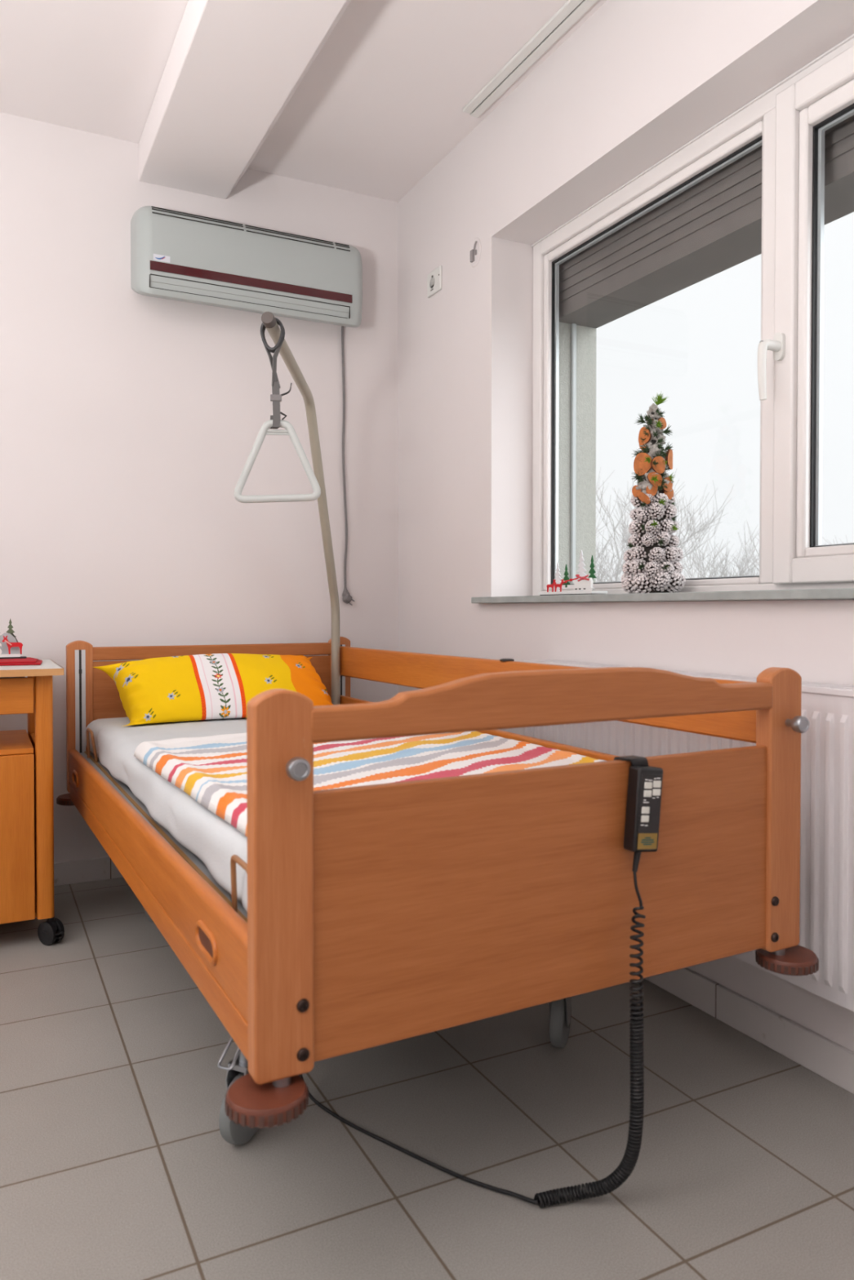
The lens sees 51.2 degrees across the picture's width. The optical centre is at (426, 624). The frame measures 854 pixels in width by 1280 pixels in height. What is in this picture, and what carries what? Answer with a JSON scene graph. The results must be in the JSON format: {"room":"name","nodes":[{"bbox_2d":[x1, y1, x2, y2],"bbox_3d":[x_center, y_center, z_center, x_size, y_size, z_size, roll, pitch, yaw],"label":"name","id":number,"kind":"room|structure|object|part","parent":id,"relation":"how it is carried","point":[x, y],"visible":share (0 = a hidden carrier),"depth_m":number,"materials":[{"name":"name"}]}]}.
{"room":"care facility","nodes":[
{"label":"care facility","id":0,"kind":"room"},
{"bbox_2d":[0,111,398,862],"bbox_3d":[-1.899,-0.360,3.067,4.750,2.855,0.250,0,1,-27],"label":"wall","id":1,"kind":"structure","parent":0,"point":[131,422],"depth_m":3.37,"materials":[{"name":"paint"}]},
{"bbox_2d":[53,856,123,886],"bbox_3d":[-1.912,0.909,2.935,3.988,0.083,0.012,0,1,-27],"label":"baseboard","id":2,"kind":"structure","parent":1,"relation":"attached to","point":[65,873],"depth_m":3.26,"materials":[{"name":"tile"}]},
{"bbox_2d":[130,205,362,604],"bbox_3d":[-0.667,-0.803,3.445,0.885,1.456,0.177,0,1,-27],"label":"air conditioner","id":3,"kind":"object","parent":1,"relation":"attached to","point":[175,255],"visible":1,"depth_m":3.34,"materials":[{"name":"grey plastic"}]},
{"bbox_3d":[-0.670,-1.361,3.435,0.880,0.340,0.172,0,1,-27],"label":"casing","id":4,"kind":"part","parent":3,"relation":"part of","materials":[{"name":"grey plastic"}]},
{"bbox_2d":[151,206,350,251],"bbox_3d":[-0.648,-1.489,3.368,0.760,0.029,0.027,0,1,-27],"label":"grille","id":5,"kind":"object","parent":3,"relation":"attached to","point":[159,213],"depth_m":3.34,"materials":[{"name":"black"}]},
{"bbox_3d":[-0.345,-0.694,3.688,0.021,1.093,0.037,0,1,22],"label":"power cord","id":6,"kind":"part","parent":3,"relation":"part of","materials":[{"name":"grey plastic"}]},
{"bbox_2d":[0,0,606,202],"bbox_3d":[-0.579,-1.818,0.432,4.750,0.150,6.200,0,1,-27],"label":"ceiling","id":7,"kind":"structure","parent":0,"point":[382,102],"depth_m":2.89,"materials":[{"name":"white paint"}]},
{"bbox_2d":[137,0,351,199],"bbox_3d":[0.373,-1.681,0.915,0.414,0.140,5.600,0,1,-27],"label":"ceiling beam","id":8,"kind":"structure","parent":7,"relation":"attached to","point":[233,68],"depth_m":2.72,"materials":[{"name":"white paint"}]},
{"bbox_2d":[462,0,597,117],"bbox_3d":[1.088,-1.751,1.256,0.068,0.011,4.165,0,1,-27],"label":"track","id":9,"kind":"object","parent":7,"relation":"attached to","point":[571,11],"visible":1,"depth_m":2.77,"materials":[{"name":"white plastic"}]},
{"bbox_2d":[0,877,853,1279],"bbox_3d":[-0.668,1.053,0.435,4.550,0.120,6.200,0,1,-27],"label":"floor","id":10,"kind":"structure","parent":0,"point":[117,1163],"depth_m":1.66,"materials":[{"name":"tile"}]},
{"bbox_2d":[0,659,64,945],"bbox_3d":[-1.437,0.540,2.736,0.561,0.826,0.544,0,1,-27],"label":"bedside cabinet","id":11,"kind":"object","parent":10,"relation":"on","point":[26,759],"visible":1,"depth_m":2.62,"materials":[{"name":"orange laminate"}]},
{"bbox_2d":[0,729,33,755],"bbox_3d":[-1.446,0.371,2.746,0.405,0.016,0.455,0,1,-27],"label":"shelf","id":12,"kind":"object","parent":11,"relation":"attached to","point":[18,742],"depth_m":2.74,"materials":[{"name":"orange wood"}]},
{"bbox_3d":[-1.341,0.210,2.537,0.405,0.105,0.017,0,1,-27],"label":"drawer","id":13,"kind":"part","parent":11,"relation":"part of","materials":[{"name":"orange wood"}]},
{"bbox_3d":[-1.341,0.628,2.544,0.405,0.489,0.017,0,1,-27],"label":"cabinet door","id":14,"kind":"part","parent":11,"relation":"part of","materials":[{"name":"orange wood"}]},
{"bbox_2d":[0,657,42,666],"bbox_3d":[-1.423,0.119,2.828,0.375,0.011,0.300,0,1,-27],"label":"napkin","id":15,"kind":"object","parent":11,"relation":"on","point":[28,660],"visible":1,"depth_m":2.77,"materials":[{"name":"red fabric"}]},
{"bbox_2d":[0,618,26,658],"bbox_3d":[-1.436,0.043,2.904,0.236,0.139,0.050,0,1,-27],"label":"figurine","id":16,"kind":"object","parent":15,"relation":"on","point":[9,646],"visible":1,"depth_m":2.94,"materials":[{"name":"white paint"}]},
{"bbox_3d":[-1.337,0.504,3.046,0.049,0.725,0.049,0,1,-27],"label":"corner post","id":17,"kind":"part","parent":11,"relation":"part of","materials":[{"name":"orange wood"}]},
{"bbox_3d":[-1.252,0.616,2.853,0.012,0.490,0.415,0,1,-27],"label":"panel","id":18,"kind":"part","parent":11,"relation":"part of","materials":[{"name":"orange wood"}]},
{"bbox_3d":[-1.141,0.510,2.658,0.049,0.725,0.049,0,1,-27],"label":"corner post","id":19,"kind":"part","parent":11,"relation":"part of","materials":[{"name":"orange wood"}]},
{"bbox_2d":[56,311,818,1145],"bbox_3d":[-0.277,0.035,2.400,1.136,1.849,2.277,-1,1,-28],"label":"hospital bed","id":20,"kind":"object","parent":10,"relation":"on","point":[379,914],"depth_m":1.43,"materials":[{"name":"brown wood"}]},
{"bbox_3d":[-1.222,0.323,3.137,0.086,0.532,0.036,-1,1,-28],"label":"post","id":21,"kind":"part","parent":20,"relation":"part of","materials":[{"name":"brown wood"}]},
{"bbox_3d":[-0.733,0.494,2.171,0.029,0.145,2.118,-1,1,-28],"label":"rail","id":22,"kind":"part","parent":20,"relation":"part of","materials":[{"name":"brown wood"}]},
{"bbox_2d":[84,716,247,911],"bbox_3d":[-0.292,0.398,2.407,0.938,0.119,2.110,-1,1,-28],"label":"mattress","id":23,"kind":"object","parent":20,"relation":"on","point":[209,837],"visible":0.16,"depth_m":2.05,"materials":[{"name":"fabric"}]},
{"bbox_2d":[93,653,333,726],"bbox_3d":[-0.712,0.215,3.172,0.880,0.219,0.286,-1,1,-28],"label":"pillow","id":24,"kind":"object","parent":23,"relation":"on","point":[203,686],"visible":0.84,"depth_m":3.06,"materials":[{"name":"fabric"}]},
{"bbox_2d":[133,731,605,836],"bbox_3d":[-0.096,0.327,2.038,0.913,0.042,1.227,-1,1,-28],"label":"striped blanket","id":25,"kind":"object","parent":23,"relation":"on","point":[211,770],"visible":0.42,"depth_m":2.05,"materials":[{"name":"multicoloured fabric"}]},
{"bbox_3d":[-0.787,0.355,3.368,0.910,0.455,0.018,-1,1,-28],"label":"headboard","id":26,"kind":"part","parent":20,"relation":"part of","materials":[{"name":"brown wood"}]},
{"bbox_3d":[-0.788,0.101,3.365,0.914,0.048,0.030,-1,1,-28],"label":"rail","id":27,"kind":"part","parent":20,"relation":"part of","materials":[{"name":"brown wood"}]},
{"bbox_3d":[-0.431,-0.615,2.567,0.247,0.532,0.034,0,1,-5],"label":"trapeze handle","id":28,"kind":"part","parent":20,"relation":"part of","materials":[{"name":"white plastic"}]},
{"bbox_3d":[-0.431,-0.469,2.569,0.248,0.241,0.022,0,1,-8],"label":"handle","id":29,"kind":"part","parent":20,"relation":"part of","materials":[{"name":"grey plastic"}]},
{"bbox_3d":[-0.201,0.355,1.228,0.086,0.532,0.036,-1,1,-28],"label":"post","id":30,"kind":"part","parent":20,"relation":"part of","materials":[{"name":"brown wood"}]},
{"bbox_3d":[-0.201,0.630,1.230,0.026,0.019,0.026,-1,1,-28],"label":"roller stem","id":31,"kind":"part","parent":20,"relation":"part of","materials":[{"name":"silver metal"}]},
{"bbox_3d":[-0.176,0.193,1.196,0.031,0.031,0.038,-1,1,-28],"label":"locking knob","id":32,"kind":"part","parent":20,"relation":"part of","materials":[{"name":"silver metal"}]},
{"bbox_3d":[-0.354,0.315,3.600,0.086,0.532,0.036,-1,1,-28],"label":"post","id":33,"kind":"part","parent":20,"relation":"part of","materials":[{"name":"brown wood"}]},
{"bbox_2d":[298,755,662,1208],"bbox_3d":[0.011,0.596,1.701,0.854,0.748,0.182,1,1,37],"label":"handset","id":34,"kind":"object","parent":20,"relation":"hanging from","point":[644,791],"visible":1,"depth_m":1.48,"materials":[{"name":"black plastic"}]},
{"bbox_3d":[0.271,0.692,1.483,0.182,0.562,0.044,0,1,8],"label":"coiled cord","id":35,"kind":"part","parent":34,"relation":"part of","materials":[{"name":"black plastic"}]},
{"bbox_2d":[640,841,653,843],"bbox_3d":[0.365,0.361,1.477,0.028,0.006,0.001,-1,1,-28],"label":"print","id":36,"kind":"object","parent":34,"relation":"on","point":[641,842],"depth_m":1.48},
{"bbox_2d":[641,839,653,840],"bbox_3d":[0.366,0.357,1.478,0.026,0.005,0.001,-1,1,-28],"label":"print","id":37,"kind":"object","parent":34,"relation":"on","point":[642,839],"depth_m":1.48},
{"bbox_3d":[0.233,0.420,1.461,0.910,0.377,0.020,-1,1,-28],"label":"footboard","id":38,"kind":"part","parent":20,"relation":"part of","materials":[{"name":"brown wood"}]},
{"bbox_3d":[0.233,0.117,1.454,0.914,0.088,0.034,-1,1,-28],"label":"rail","id":39,"kind":"part","parent":20,"relation":"part of","materials":[{"name":"brown wood"}]},
{"bbox_3d":[0.150,0.158,2.635,0.026,0.122,2.120,-1,1,-28],"label":"rail","id":40,"kind":"part","parent":20,"relation":"part of","materials":[{"name":"brown wood"}]},
{"bbox_3d":[0.667,0.622,1.694,0.026,0.019,0.026,-1,1,-28],"label":"roller stem","id":41,"kind":"part","parent":20,"relation":"part of","materials":[{"name":"silver metal"}]},
{"bbox_3d":[0.666,0.347,1.691,0.086,0.532,0.036,-1,1,-28],"label":"post","id":42,"kind":"part","parent":20,"relation":"part of","materials":[{"name":"brown wood"}]},
{"bbox_3d":[0.686,0.185,1.657,0.031,0.031,0.038,-1,1,-28],"label":"locking knob","id":43,"kind":"part","parent":20,"relation":"part of","materials":[{"name":"silver metal"}]},
{"bbox_2d":[558,321,595,583],"bbox_3d":[1.384,1.550,1.649,0.200,5.245,5.900,0,1,-27],"label":"wall","id":44,"kind":"structure","parent":0,"point":[585,472],"depth_m":3.29,"materials":[{"name":"paint"}]},
{"bbox_2d":[570,323,576,583],"bbox_3d":[0.538,-0.573,3.272,0.017,1.055,0.012,0,1,-27],"label":"trim","id":45,"kind":"structure","parent":44,"relation":"attached to","point":[573,411],"depth_m":3.27,"materials":[{"name":"grey plastic"}]},
{"bbox_2d":[397,0,853,1051],"bbox_3d":[1.251,-0.331,1.382,0.250,2.855,5.600,0,1,-27],"label":"wall","id":46,"kind":"structure","parent":0,"point":[637,81],"depth_m":2.90,"materials":[{"name":"paint"}]},
{"bbox_2d":[426,265,441,297],"bbox_3d":[0.028,-1.343,3.492,0.013,0.092,0.112,0,1,-27],"label":"wall socket","id":47,"kind":"object","parent":46,"relation":"attached to","point":[434,277],"visible":1,"depth_m":3.48,"materials":[{"name":"white plastic"}]},
{"bbox_2d":[469,236,480,267],"bbox_3d":[0.170,-1.342,3.212,0.012,0.105,0.084,0,1,-27],"label":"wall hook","id":48,"kind":"object","parent":46,"relation":"attached to","point":[475,247],"visible":1,"depth_m":3.21,"materials":[{"name":"paint"}]},
{"bbox_2d":[471,33,853,603],"bbox_3d":[0.839,-0.698,2.146,0.280,1.281,2.466,0,1,-27],"label":"window","id":49,"kind":"structure","parent":46,"relation":"in","point":[789,120],"depth_m":2.19,"materials":[{"name":"white plastic"}]},
{"bbox_2d":[537,550,607,595],"bbox_3d":[0.454,-0.162,2.803,0.062,0.142,0.284,0,1,-27],"label":"christmas sleigh scene","id":50,"kind":"object","parent":49,"relation":"on","point":[581,583],"visible":0.99,"depth_m":2.78,"materials":[{"name":"white paint"}]},
{"bbox_2d":[621,392,685,593],"bbox_3d":[0.628,-0.361,2.483,0.178,0.569,0.180,0,1,-3],"label":"cone tree","id":51,"kind":"object","parent":49,"relation":"on","point":[651,564],"visible":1,"depth_m":2.45,"materials":[{"name":"grey plant"}]},
{"bbox_3d":[0.810,-0.069,2.142,0.215,0.022,2.466,0,1,-27],"label":"sill","id":52,"kind":"part","parent":49,"relation":"part of","materials":[{"name":"grey stone"}]},
{"bbox_3d":[0.834,-0.629,2.169,0.074,0.170,0.029,0,1,-27],"label":"handle","id":53,"kind":"part","parent":49,"relation":"part of","materials":[{"name":"white plastic"}]},
{"bbox_3d":[1.142,-0.695,1.732,0.082,1.206,1.103,0,1,-27],"label":"sash","id":54,"kind":"part","parent":49,"relation":"part of","materials":[{"name":"white plastic"}]},
{"bbox_2d":[524,659,853,1011],"bbox_3d":[0.749,0.436,1.990,0.108,0.626,1.794,0,1,-27],"label":"panel radiator","id":55,"kind":"object","parent":46,"relation":"attached to","point":[826,926],"visible":0.34,"depth_m":1.80,"materials":[{"name":"white metal"}]},
{"bbox_2d":[524,659,853,697],"bbox_3d":[0.748,0.129,1.984,0.096,0.014,1.794,0,1,-27],"label":"grille","id":56,"kind":"object","parent":55,"relation":"attached to","point":[808,689],"depth_m":2.00,"materials":[{"name":"white metal"}]},
{"bbox_2d":[559,115,853,328],"bbox_3d":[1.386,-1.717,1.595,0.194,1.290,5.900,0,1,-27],"label":"roller shutter","id":57,"kind":"object","parent":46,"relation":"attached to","point":[713,226],"depth_m":2.68,"materials":[{"name":"grey plastic"}]},
{"bbox_2d":[644,967,853,1093],"bbox_3d":[1.134,0.936,1.345,0.012,0.083,5.600,0,1,-27],"label":"baseboard","id":58,"kind":"structure","parent":46,"relation":"attached to","point":[821,1055],"depth_m":2.04,"materials":[{"name":"tile"}]},
{"label":"outside","id":59,"kind":"structure","parent":0,"visible":0},
{"bbox_3d":[13.262,4.119,10.669,150.000,0.200,180.000,0,1,-27],"label":"ground","id":60,"kind":"structure","parent":59,"visible":0},
{"bbox_2d":[595,468,759,582],"bbox_3d":[3.312,0.515,16.492,4.034,7.029,5.023,0,1,0],"label":"bare tree","id":61,"kind":"object","parent":60,"relation":"on","point":[624,540],"visible":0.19,"depth_m":15.38,"materials":[{"name":"grey plant"}]},
{"bbox_2d":[682,520,847,577],"bbox_3d":[6.752,0.928,17.982,3.779,6.137,4.315,0,1,-24],"label":"bare tree","id":62,"kind":"object","parent":60,"relation":"on","point":[747,561],"visible":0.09,"depth_m":18.61,"materials":[{"name":"grey plant"}]}
]}

